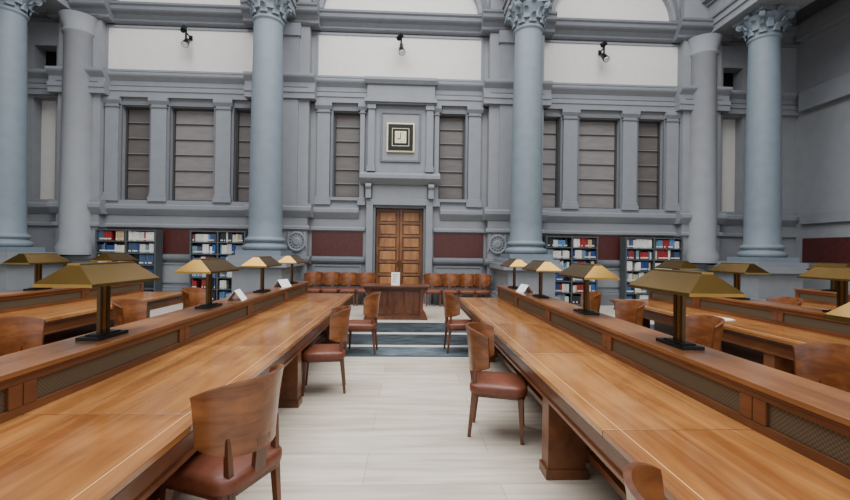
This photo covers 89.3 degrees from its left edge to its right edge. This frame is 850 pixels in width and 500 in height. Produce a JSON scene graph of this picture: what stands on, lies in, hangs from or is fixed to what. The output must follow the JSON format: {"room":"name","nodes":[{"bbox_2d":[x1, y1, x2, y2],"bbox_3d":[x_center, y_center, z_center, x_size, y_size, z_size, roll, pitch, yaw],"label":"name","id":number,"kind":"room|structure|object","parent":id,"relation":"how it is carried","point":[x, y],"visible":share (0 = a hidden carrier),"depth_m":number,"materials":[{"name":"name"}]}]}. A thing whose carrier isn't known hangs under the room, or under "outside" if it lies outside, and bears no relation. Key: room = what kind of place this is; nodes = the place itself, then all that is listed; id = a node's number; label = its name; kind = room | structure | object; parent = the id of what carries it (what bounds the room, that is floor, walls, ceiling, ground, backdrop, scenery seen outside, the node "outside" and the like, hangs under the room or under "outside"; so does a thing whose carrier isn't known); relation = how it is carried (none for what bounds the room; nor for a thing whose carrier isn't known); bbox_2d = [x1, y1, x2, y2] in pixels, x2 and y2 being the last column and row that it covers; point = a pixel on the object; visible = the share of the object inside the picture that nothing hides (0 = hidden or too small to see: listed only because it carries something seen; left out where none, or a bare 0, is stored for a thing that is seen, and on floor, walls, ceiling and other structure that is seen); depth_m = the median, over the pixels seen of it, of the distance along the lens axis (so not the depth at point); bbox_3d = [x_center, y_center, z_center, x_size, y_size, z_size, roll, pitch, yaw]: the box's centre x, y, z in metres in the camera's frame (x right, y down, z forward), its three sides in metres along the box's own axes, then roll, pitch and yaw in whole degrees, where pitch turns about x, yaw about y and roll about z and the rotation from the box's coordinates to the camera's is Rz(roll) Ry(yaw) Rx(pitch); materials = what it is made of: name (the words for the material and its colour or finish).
{"room":"library","nodes":[
{"label":"library","id":0,"kind":"room"},
{"bbox_2d":[113,0,680,20],"bbox_3d":[-0.704,-8.146,13.104,17.440,1.820,0.210,1,0,-2],"label":"wall panel","id":1,"kind":"object","parent":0,"point":[650,10],"depth_m":13.35,"materials":[{"name":"white paint"}]},
{"bbox_2d":[287,0,514,25],"bbox_3d":[-0.644,-9.079,11.977,8.560,4.600,2.050,1,0,-2],"label":"entablature","id":2,"kind":"object","parent":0,"point":[506,3],"depth_m":12.44,"materials":[{"name":"grey stone"}]},
{"bbox_2d":[150,303,653,499],"bbox_3d":[-0.532,1.708,5.679,25.800,0.200,17.400,1,0,-2],"label":"floor","id":3,"kind":"structure","parent":0,"point":[398,430],"depth_m":3.63,"materials":[{"name":"stone"}]},
{"bbox_2d":[0,316,45,355],"bbox_3d":[-3.603,1.087,3.850,0.552,0.945,0.599,1,0,-2],"label":"chair","id":4,"kind":"object","parent":3,"relation":"on","point":[17,333],"visible":0.3,"depth_m":4.01,"materials":[{"name":"brown wood"}]},
{"bbox_2d":[0,0,69,291],"bbox_3d":[-10.970,-2.724,11.431,1.600,8.400,1.950,1,0,-2],"label":"stone column","id":5,"kind":"structure","parent":3,"relation":"on","point":[14,237],"depth_m":11.06,"materials":[{"name":"grey stone"}]},
{"bbox_2d":[0,282,182,344],"bbox_3d":[-5.409,1.046,4.525,2.000,0.980,7.530,1,0,-2],"label":"table","id":6,"kind":"object","parent":3,"relation":"on","point":[68,313],"visible":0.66,"depth_m":6.12,"materials":[{"name":"brown wood"}]},
{"bbox_2d":[2,253,70,290],"bbox_3d":[-5.464,0.303,6.076,0.350,0.512,0.720,1,0,-2],"label":"desk lamp","id":7,"kind":"object","parent":6,"relation":"on","point":[38,259],"visible":0.96,"depth_m":6.01,"materials":[{"name":"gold metal"}]},
{"bbox_2d":[90,253,137,261],"bbox_3d":[-5.531,0.307,7.675,0.350,0.512,0.720,1,0,-2],"label":"desk lamp","id":8,"kind":"object","parent":6,"relation":"on","point":[115,257],"visible":0.76,"depth_m":7.50,"materials":[{"name":"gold metal"}]},
{"bbox_2d":[95,229,162,291],"bbox_3d":[-8.608,0.457,12.510,1.700,2.110,0.360,1,0,-2],"label":"bookshelf","id":9,"kind":"object","parent":3,"relation":"on","point":[153,286],"visible":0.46,"depth_m":12.47,"materials":[{"name":"grey metal"}]},
{"bbox_2d":[98,230,154,291],"bbox_3d":[-8.616,0.439,12.498,1.562,1.985,0.264,1,0,-2],"label":"books","id":10,"kind":"object","parent":9,"relation":"in","point":[102,235],"visible":0.65,"depth_m":12.39,"materials":[{"name":"paper"}]},
{"bbox_2d":[111,299,146,326],"bbox_3d":[-3.566,1.092,5.352,0.552,0.945,0.599,1,0,-6],"label":"chair","id":11,"kind":"object","parent":3,"relation":"on","point":[125,311],"visible":0.38,"depth_m":5.46,"materials":[{"name":"brown wood"}]},
{"bbox_2d":[0,281,353,499],"bbox_3d":[-2.235,1.088,3.407,2.090,0.980,10.030,1,0,-2],"label":"table","id":12,"kind":"object","parent":3,"relation":"on","point":[111,418],"visible":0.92,"depth_m":2.44,"materials":[{"name":"brown wood"}]},
{"bbox_2d":[32,261,159,340],"bbox_3d":[-2.211,0.341,2.959,0.350,0.512,0.720,1,0,-2],"label":"desk lamp","id":13,"kind":"object","parent":12,"relation":"on","point":[101,275],"visible":1,"depth_m":2.87,"materials":[{"name":"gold metal"}]},
{"bbox_2d":[174,258,239,308],"bbox_3d":[-2.277,0.344,4.538,0.350,0.512,0.720,1,0,-2],"label":"desk lamp","id":14,"kind":"object","parent":12,"relation":"on","point":[208,266],"visible":1,"depth_m":4.41,"materials":[{"name":"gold metal"}]},
{"bbox_2d":[226,289,246,300],"bbox_3d":[-2.278,0.542,5.208,0.180,0.120,0.260,1,0,-10],"label":"tent card","id":15,"kind":"object","parent":12,"relation":"on","point":[238,292],"visible":1,"depth_m":5.19,"materials":[{"name":"white paper"}]},
{"bbox_2d":[241,256,281,292],"bbox_3d":[-2.347,0.347,6.207,0.350,0.512,0.720,1,0,-2],"label":"desk lamp","id":16,"kind":"object","parent":12,"relation":"on","point":[257,261],"visible":1,"depth_m":6.06,"materials":[{"name":"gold metal"}]},
{"bbox_2d":[273,279,290,286],"bbox_3d":[-2.357,0.546,7.106,0.180,0.120,0.260,1,0,18],"label":"tent card","id":17,"kind":"object","parent":12,"relation":"on","point":[283,282],"visible":0.93,"depth_m":7.08,"materials":[{"name":"white paper"}]},
{"bbox_2d":[278,255,305,283],"bbox_3d":[-2.414,0.351,7.805,0.350,0.512,0.720,1,0,-2],"label":"desk lamp","id":18,"kind":"object","parent":12,"relation":"on","point":[288,259],"visible":0.92,"depth_m":7.60,"materials":[{"name":"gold metal"}]},
{"bbox_2d":[181,287,205,308],"bbox_3d":[-3.687,1.095,7.051,0.552,0.945,0.599,1,0,1],"label":"chair","id":19,"kind":"object","parent":3,"relation":"on","point":[191,296],"visible":0.36,"depth_m":7.18,"materials":[{"name":"brown wood"}]},
{"bbox_2d":[189,230,247,300],"bbox_3d":[-6.021,0.494,12.618,1.580,2.110,0.360,1,0,-2],"label":"bookshelf","id":20,"kind":"object","parent":3,"relation":"on","point":[218,278],"visible":0.33,"depth_m":12.48,"materials":[{"name":"grey metal"}]},
{"bbox_2d":[192,232,243,300],"bbox_3d":[-6.027,0.477,12.606,1.445,1.981,0.264,1,0,-2],"label":"books","id":21,"kind":"object","parent":20,"relation":"in","point":[225,237],"visible":0.41,"depth_m":12.49,"materials":[{"name":"white paper"}]},
{"bbox_2d":[160,364,283,499],"bbox_3d":[-1.073,1.119,2.346,0.552,0.945,0.599,1,0,20],"label":"chair","id":22,"kind":"object","parent":3,"relation":"on","point":[236,425],"visible":0.94,"depth_m":2.15,"materials":[{"name":"brown wood"}]},
{"bbox_2d":[221,0,304,298],"bbox_3d":[-4.257,-2.629,11.712,1.600,8.400,1.950,1,0,-2],"label":"stone column","id":23,"kind":"structure","parent":3,"relation":"on","point":[265,212],"depth_m":11.18,"materials":[{"name":"grey stone"}]},
{"bbox_2d":[304,272,323,292],"bbox_3d":[-3.241,1.115,12.496,0.599,0.945,0.552,1,0,-1],"label":"chair","id":24,"kind":"object","parent":3,"relation":"on","point":[314,278],"visible":0.65,"depth_m":12.67,"materials":[{"name":"brown wood"}]},
{"bbox_2d":[301,305,350,395],"bbox_3d":[-1.130,1.125,4.928,0.552,0.945,0.599,1,0,-10],"label":"chair","id":25,"kind":"object","parent":3,"relation":"on","point":[340,315],"visible":0.97,"depth_m":4.75,"materials":[{"name":"brown wood"}]},
{"bbox_2d":[321,272,341,293],"bbox_3d":[-2.741,1.122,12.517,0.599,0.945,0.552,1,0,0],"label":"chair","id":26,"kind":"object","parent":3,"relation":"on","point":[330,278],"visible":0.86,"depth_m":12.68,"materials":[{"name":"brown wood"}]},
{"bbox_2d":[338,272,358,305],"bbox_3d":[-2.243,1.129,12.538,0.599,0.945,0.552,1,0,-4],"label":"chair","id":27,"kind":"object","parent":3,"relation":"on","point":[347,278],"visible":0.93,"depth_m":12.70,"materials":[{"name":"brown wood"}]},
{"bbox_2d":[356,272,375,305],"bbox_3d":[-1.742,1.136,12.559,0.599,0.945,0.552,1,0,1],"label":"chair","id":28,"kind":"object","parent":3,"relation":"on","point":[363,277],"visible":0.58,"depth_m":12.73,"materials":[{"name":"brown wood"}]},
{"bbox_2d":[362,283,429,319],"bbox_3d":[-0.686,1.222,10.228,1.560,0.790,0.720,1,0,-2],"label":"desk","id":29,"kind":"object","parent":3,"relation":"on","point":[402,301],"visible":0.85,"depth_m":9.96,"materials":[{"name":"brown wood"}]},
{"bbox_2d":[391,272,399,284],"bbox_3d":[-0.695,0.677,10.153,0.200,0.300,0.170,1,0,-2],"label":"sign stand","id":30,"kind":"object","parent":29,"relation":"on","point":[395,276],"visible":1,"depth_m":10.10,"materials":[{"name":"white paper"}]},
{"bbox_2d":[423,273,442,306],"bbox_3d":[0.235,1.164,12.642,0.599,0.945,0.552,1,0,-3],"label":"chair","id":31,"kind":"object","parent":3,"relation":"on","point":[433,279],"visible":0.89,"depth_m":12.80,"materials":[{"name":"brown wood"}]},
{"bbox_2d":[440,273,459,306],"bbox_3d":[0.735,1.171,12.663,0.599,0.945,0.552,1,0,-1],"label":"chair","id":32,"kind":"object","parent":3,"relation":"on","point":[449,279],"visible":0.87,"depth_m":12.84,"materials":[{"name":"brown wood"}]},
{"bbox_2d":[457,273,476,306],"bbox_3d":[1.236,1.178,12.684,0.599,0.945,0.552,1,0,1],"label":"chair","id":33,"kind":"object","parent":3,"relation":"on","point":[465,280],"visible":0.88,"depth_m":12.85,"materials":[{"name":"brown wood"}]},
{"bbox_2d":[472,274,490,297],"bbox_3d":[1.674,1.184,12.702,0.599,0.945,0.552,1,0,-2],"label":"chair","id":34,"kind":"object","parent":3,"relation":"on","point":[483,280],"visible":0.8,"depth_m":12.86,"materials":[{"name":"brown wood"}]},
{"bbox_2d":[317,322,653,358],"bbox_3d":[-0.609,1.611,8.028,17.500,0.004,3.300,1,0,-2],"label":"steps","id":35,"kind":"structure","parent":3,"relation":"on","point":[399,340],"depth_m":7.48,"materials":[{"name":"grey stone"}]},
{"bbox_2d":[345,291,380,354],"bbox_3d":[-0.976,1.132,6.762,0.552,0.945,0.599,1,0,0],"label":"chair","id":36,"kind":"object","parent":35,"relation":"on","point":[371,302],"visible":0.94,"depth_m":6.57,"materials":[{"name":"brown wood"}]},
{"bbox_2d":[443,292,472,353],"bbox_3d":[0.551,1.153,6.925,0.552,0.945,0.599,1,0,-6],"label":"chair","id":37,"kind":"object","parent":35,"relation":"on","point":[451,302],"visible":0.86,"depth_m":6.72,"materials":[{"name":"brown wood"}]},
{"bbox_2d":[581,291,601,312],"bbox_3d":[2.731,1.185,7.368,0.552,0.945,0.599,1,0,0],"label":"chair","id":38,"kind":"object","parent":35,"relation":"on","point":[594,296],"visible":0.37,"depth_m":7.22,"materials":[{"name":"brown wood"}]},
{"bbox_2d":[766,297,802,305],"bbox_3d":[5.626,1.224,6.839,0.552,0.945,0.599,1,0,-2],"label":"chair","id":39,"kind":"object","parent":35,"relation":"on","point":[785,300],"visible":0.19,"depth_m":6.94,"materials":[{"name":"brown wood"}]},
{"bbox_2d":[466,322,527,444],"bbox_3d":[0.632,1.147,3.834,0.552,0.945,0.599,1,0,14],"label":"chair","id":40,"kind":"object","parent":3,"relation":"on","point":[480,336],"visible":0.99,"depth_m":3.67,"materials":[{"name":"brown wood"}]},
{"bbox_2d":[489,0,563,299],"bbox_3d":[2.796,-2.530,12.008,1.600,8.400,1.950,1,0,-2],"label":"stone column","id":41,"kind":"structure","parent":3,"relation":"on","point":[528,18],"depth_m":11.47,"materials":[{"name":"grey stone"}]},
{"bbox_2d":[542,236,597,305],"bbox_3d":[4.389,0.641,13.054,1.580,2.110,0.360,1,0,-2],"label":"bookshelf","id":42,"kind":"object","parent":3,"relation":"on","point":[570,248],"visible":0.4,"depth_m":12.94,"materials":[{"name":"grey metal"}]},
{"bbox_2d":[547,238,595,303],"bbox_3d":[4.393,0.626,13.042,1.465,1.977,0.264,1,0,-2],"label":"books","id":43,"kind":"object","parent":42,"relation":"in","point":[579,242],"visible":0.6,"depth_m":12.93,"materials":[{"name":"white paper"}]},
{"bbox_2d":[615,300,645,325],"bbox_3d":[2.740,1.182,5.969,0.552,0.945,0.599,1,0,-5],"label":"chair","id":44,"kind":"object","parent":3,"relation":"on","point":[632,311],"visible":0.38,"depth_m":6.12,"materials":[{"name":"brown wood"}]},
{"bbox_2d":[623,462,664,499],"bbox_3d":[0.833,1.142,1.154,0.552,0.945,0.599,1,0,-2],"label":"chair","id":45,"kind":"object","parent":3,"relation":"on","point":[642,481],"visible":1,"depth_m":1.38,"materials":[{"name":"brown wood"}]},
{"bbox_2d":[619,237,682,298],"bbox_3d":[6.912,0.676,13.159,1.770,2.110,0.360,1,0,-2],"label":"bookshelf","id":46,"kind":"object","parent":3,"relation":"on","point":[623,294],"visible":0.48,"depth_m":13.05,"materials":[{"name":"grey metal"}]},
{"bbox_2d":[626,239,679,298],"bbox_3d":[6.906,0.656,13.147,1.638,1.989,0.264,1,0,-2],"label":"books","id":47,"kind":"object","parent":46,"relation":"in","point":[631,243],"visible":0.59,"depth_m":13.02,"materials":[{"name":"white paper"}]},
{"bbox_2d":[459,285,849,499],"bbox_3d":[1.712,1.143,3.322,1.810,0.980,9.530,1,0,-2],"label":"table","id":48,"kind":"object","parent":3,"relation":"on","point":[716,425],"visible":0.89,"depth_m":2.32,"materials":[{"name":"brown wood"}]},
{"bbox_2d":[500,258,526,288],"bbox_3d":[1.553,0.405,7.471,0.350,0.512,0.720,1,0,-2],"label":"desk lamp","id":49,"kind":"object","parent":48,"relation":"on","point":[513,263],"visible":0.95,"depth_m":7.32,"materials":[{"name":"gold metal"}]},
{"bbox_2d":[516,284,533,292],"bbox_3d":[1.562,0.600,6.720,0.180,0.120,0.260,1,0,-12],"label":"tent card","id":50,"kind":"object","parent":48,"relation":"on","point":[522,287],"visible":0.93,"depth_m":6.70,"materials":[{"name":"white paper"}]},
{"bbox_2d":[522,260,561,297],"bbox_3d":[1.615,0.402,6.002,0.350,0.512,0.720,1,0,-2],"label":"desk lamp","id":51,"kind":"object","parent":48,"relation":"on","point":[540,266],"visible":0.98,"depth_m":5.86,"materials":[{"name":"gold metal"}]},
{"bbox_2d":[558,263,619,314],"bbox_3d":[1.679,0.399,4.473,0.350,0.512,0.720,1,0,-2],"label":"desk lamp","id":52,"kind":"object","parent":48,"relation":"on","point":[587,272],"visible":1,"depth_m":4.35,"materials":[{"name":"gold metal"}]},
{"bbox_2d":[628,269,745,349],"bbox_3d":[1.743,0.396,2.945,0.350,0.512,0.720,1,0,-2],"label":"desk lamp","id":53,"kind":"object","parent":48,"relation":"on","point":[679,283],"visible":1,"depth_m":2.84,"materials":[{"name":"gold metal"}]},
{"bbox_2d":[823,302,849,322],"bbox_3d":[1.808,0.393,1.396,0.350,0.512,0.720,1,0,-2],"label":"desk lamp","id":54,"kind":"object","parent":48,"relation":"on","point":[842,313],"visible":1,"depth_m":1.70,"materials":[{"name":"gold metal"}]},
{"bbox_2d":[686,315,724,351],"bbox_3d":[2.838,1.179,4.570,0.552,0.945,0.599,1,0,0],"label":"chair","id":55,"kind":"object","parent":3,"relation":"on","point":[704,330],"visible":0.34,"depth_m":4.67,"materials":[{"name":"brown wood"}]},
{"bbox_2d":[610,290,849,374],"bbox_3d":[4.546,1.186,4.692,1.810,0.980,7.030,1,0,-2],"label":"table","id":56,"kind":"object","parent":3,"relation":"on","point":[765,333],"visible":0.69,"depth_m":5.23,"materials":[{"name":"brown wood"}]},
{"bbox_2d":[655,260,699,269],"bbox_3d":[4.436,0.446,7.591,0.350,0.512,0.720,1,0,-2],"label":"desk lamp","id":57,"kind":"object","parent":56,"relation":"on","point":[667,264],"visible":0.74,"depth_m":7.39,"materials":[{"name":"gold metal"}]},
{"bbox_2d":[708,262,769,299],"bbox_3d":[4.494,0.443,6.193,0.350,0.512,0.720,1,0,-2],"label":"desk lamp","id":58,"kind":"object","parent":56,"relation":"on","point":[737,269],"visible":0.87,"depth_m":6.10,"materials":[{"name":"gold metal"}]},
{"bbox_2d":[797,266,849,312],"bbox_3d":[4.557,0.440,4.694,0.350,0.512,0.720,1,0,-2],"label":"desk lamp","id":59,"kind":"object","parent":56,"relation":"on","point":[841,275],"visible":0.78,"depth_m":4.71,"materials":[{"name":"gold metal"}]},
{"bbox_2d":[706,3,808,299],"bbox_3d":[9.510,-2.435,12.289,1.600,8.400,1.950,1,0,-2],"label":"stone column","id":60,"kind":"structure","parent":3,"relation":"on","point":[762,246],"depth_m":11.76,"materials":[{"name":"grey stone"}]},
{"bbox_2d":[761,288,849,309],"bbox_3d":[7.444,1.227,4.813,1.810,0.980,7.030,1,0,-2],"label":"table","id":61,"kind":"object","parent":3,"relation":"on","point":[813,298],"visible":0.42,"depth_m":7.78,"materials":[{"name":"brown wood"}]},
{"bbox_2d":[806,262,849,269],"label":"desk lamp","id":62,"kind":"object","parent":61,"relation":"on","point":[819,263],"depth_m":7.70,"materials":[{"name":"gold metal"}]},
{"bbox_2d":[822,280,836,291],"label":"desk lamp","id":63,"kind":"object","parent":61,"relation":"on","point":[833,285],"depth_m":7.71,"materials":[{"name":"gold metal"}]},
{"bbox_2d":[792,342,849,392],"bbox_3d":[2.879,1.176,3.121,0.552,0.945,0.599,1,0,-2],"label":"chair","id":64,"kind":"object","parent":3,"relation":"on","point":[828,364],"visible":0.3,"depth_m":3.29,"materials":[{"name":"brown wood"}]},
{"bbox_2d":[27,0,796,302],"bbox_3d":[-0.748,-4.877,13.065,25.200,13.000,1.250,1,0,-2],"label":"wall","id":65,"kind":"structure","parent":0,"point":[66,131],"depth_m":12.97,"materials":[{"name":"grey stone"}]},
{"bbox_2d":[118,102,150,201],"bbox_3d":[-8.639,-2.892,12.951,1.000,2.990,0.370,1,0,-2],"label":"window","id":66,"kind":"structure","parent":65,"relation":"in","point":[138,119],"depth_m":13.07,"materials":[{"name":"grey glass"}]},
{"bbox_2d":[180,25,192,47],"bbox_3d":[-7.030,-6.225,12.671,0.280,0.653,0.498,1,0,-2],"label":"wall spotlight","id":67,"kind":"object","parent":65,"relation":"attached to","point":[185,43],"visible":1,"depth_m":12.54,"materials":[{"name":"black metal"}]},
{"bbox_2d":[166,104,215,202],"bbox_3d":[-7.001,-2.869,13.019,1.480,2.990,0.370,1,0,-2],"label":"window","id":68,"kind":"structure","parent":65,"relation":"in","point":[194,130],"depth_m":13.13,"materials":[{"name":"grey glass"}]},
{"bbox_2d":[231,105,250,202],"bbox_3d":[-5.372,-2.846,13.087,0.960,2.990,0.370,1,0,-2],"label":"window","id":69,"kind":"structure","parent":65,"relation":"in","point":[243,116],"depth_m":13.20,"materials":[{"name":"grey glass"}]},
{"bbox_2d":[330,108,359,200],"bbox_3d":[-2.394,-2.904,13.212,1.000,2.790,0.370,1,0,-2],"label":"window","id":70,"kind":"structure","parent":65,"relation":"in","point":[346,126],"depth_m":13.33,"materials":[{"name":"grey glass"}]},
{"bbox_2d":[60,253,714,268],"bbox_3d":[-0.818,0.333,12.976,25.200,0.220,0.440,1,0,-2],"label":"trim","id":71,"kind":"structure","parent":65,"relation":"attached to","point":[166,257],"depth_m":13.03,"materials":[{"name":"stone"}]},
{"bbox_2d":[162,284,618,304],"bbox_3d":[-0.832,1.372,12.964,25.200,0.500,0.460,1,0,-2],"label":"baseboard","id":72,"kind":"structure","parent":65,"relation":"attached to","point":[607,294],"depth_m":13.08,"materials":[{"name":"stone"}]},
{"bbox_2d":[101,96,681,210],"bbox_3d":[-0.778,-2.877,13.095,17.540,3.080,0.180,1,0,-2],"label":"pilasters","id":73,"kind":"object","parent":65,"relation":"attached to","point":[158,159],"depth_m":13.02,"materials":[{"name":"grey stone"}]},
{"bbox_2d":[106,25,679,87],"bbox_3d":[-0.739,-5.896,13.178,17.520,1.360,0.050,1,0,-2],"label":"panels","id":74,"kind":"object","parent":65,"relation":"attached to","point":[128,48],"depth_m":13.17,"materials":[{"name":"white paint"}]},
{"bbox_2d":[375,208,422,283],"bbox_3d":[-0.802,0.167,13.361,1.450,2.907,0.154,1,0,-2],"label":"door","id":75,"kind":"structure","parent":65,"relation":"in","point":[399,232],"depth_m":13.36,"materials":[{"name":"brown wood"}]},
{"bbox_2d":[359,172,439,303],"bbox_3d":[-0.783,-0.364,13.079,2.400,3.975,0.600,1,0,-2],"label":"door surround","id":76,"kind":"object","parent":65,"relation":"attached to","point":[384,190],"depth_m":13.02,"materials":[{"name":"white stone"}]},
{"bbox_2d":[386,122,414,152],"bbox_3d":[-0.736,-3.397,12.985,0.840,0.880,0.125,1,0,-2],"label":"wall clock","id":77,"kind":"object","parent":65,"relation":"attached to","point":[400,136],"visible":1,"depth_m":12.95,"materials":[{"name":"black metal"}]},
{"bbox_2d":[396,33,404,55],"bbox_3d":[-0.727,-6.116,12.935,0.280,0.653,0.498,1,0,-2],"label":"wall spotlight","id":78,"kind":"object","parent":65,"relation":"attached to","point":[400,36],"visible":1,"depth_m":12.78,"materials":[{"name":"black metal"}]},
{"bbox_2d":[365,76,437,172],"bbox_3d":[-0.731,-3.797,12.999,2.160,2.880,0.380,1,0,-2],"label":"surround","id":79,"kind":"object","parent":65,"relation":"attached to","point":[388,99],"depth_m":13.00,"materials":[{"name":"grey stone"}]},
{"bbox_2d":[27,221,796,237],"bbox_3d":[-0.806,-0.617,12.999,25.200,0.140,0.400,1,0,-2],"label":"trim","id":80,"kind":"structure","parent":65,"relation":"attached to","point":[54,223],"depth_m":13.02,"materials":[{"name":"grey stone"}]},
{"bbox_2d":[27,199,798,225],"bbox_3d":[-0.797,-1.135,12.958,25.200,0.395,0.485,1,0,-2],"label":"string course","id":81,"kind":"object","parent":65,"relation":"attached to","point":[51,206],"depth_m":12.95,"materials":[{"name":"grey stone"}]},
{"bbox_2d":[28,13,799,286],"bbox_3d":[-0.774,-2.812,12.982,25.180,7.770,0.425,1,0,-2],"label":"trim","id":82,"kind":"structure","parent":65,"relation":"attached to","point":[175,241],"depth_m":13.10,"materials":[{"name":"grey stone"}]},
{"bbox_2d":[28,0,799,47],"bbox_3d":[-0.712,-6.917,12.886,25.200,0.600,0.660,1,0,-2],"label":"crown molding","id":83,"kind":"structure","parent":65,"relation":"attached to","point":[108,11],"depth_m":12.93,"materials":[{"name":"grey stone"}]},
{"bbox_2d":[28,66,799,116],"bbox_3d":[-0.744,-4.802,12.930,25.200,0.750,0.560,1,0,-2],"label":"entablature","id":84,"kind":"object","parent":65,"relation":"attached to","point":[106,78],"depth_m":12.92,"materials":[{"name":"grey stone"}]},
{"bbox_2d":[32,0,814,37],"bbox_3d":[-0.352,-9.093,5.008,22.600,4.600,16.000,1,0,-2],"label":"trim","id":85,"kind":"structure","parent":65,"relation":"attached to","point":[725,13],"depth_m":12.32,"materials":[{"name":"grey stone"}]},
{"bbox_2d":[438,111,467,202],"bbox_3d":[0.823,-2.859,13.347,1.000,2.790,0.370,1,0,-2],"label":"window","id":86,"kind":"structure","parent":65,"relation":"in","point":[453,132],"depth_m":13.46,"materials":[{"name":"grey glass"}]},
{"bbox_2d":[542,114,562,208],"bbox_3d":[3.799,-2.717,13.471,0.960,2.990,0.370,1,0,-2],"label":"window","id":87,"kind":"structure","parent":65,"relation":"in","point":[550,126],"depth_m":13.60,"materials":[{"name":"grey glass"}]},
{"bbox_2d":[577,115,622,209],"bbox_3d":[5.427,-2.694,13.540,1.480,2.990,0.370,1,0,-2],"label":"window","id":88,"kind":"structure","parent":65,"relation":"in","point":[596,139],"depth_m":13.66,"materials":[{"name":"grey glass"}]},
{"bbox_2d":[598,40,609,62],"bbox_3d":[5.457,-6.029,13.194,0.280,0.653,0.498,1,0,-2],"label":"wall spotlight","id":89,"kind":"object","parent":65,"relation":"attached to","point":[605,57],"visible":1,"depth_m":13.06,"materials":[{"name":"black metal"}]},
{"bbox_2d":[635,117,665,210],"bbox_3d":[7.065,-2.671,13.608,1.000,2.990,0.370,1,0,-2],"label":"window","id":90,"kind":"structure","parent":65,"relation":"in","point":[648,132],"depth_m":13.73,"materials":[{"name":"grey glass"}]},
{"bbox_2d":[794,0,849,291],"bbox_3d":[12.312,-4.713,5.880,0.300,13.000,16.700,1,0,-2],"label":"wall","id":91,"kind":"structure","parent":0,"point":[822,145],"depth_m":12.84,"materials":[{"name":"grey paint"}]},
{"bbox_2d":[796,0,849,266],"bbox_3d":[12.000,-2.618,5.462,0.300,8.800,15.900,1,0,-2],"label":"trim","id":92,"kind":"structure","parent":91,"relation":"attached to","point":[834,249],"depth_m":12.60,"materials":[{"name":"grey stone"}]}
]}

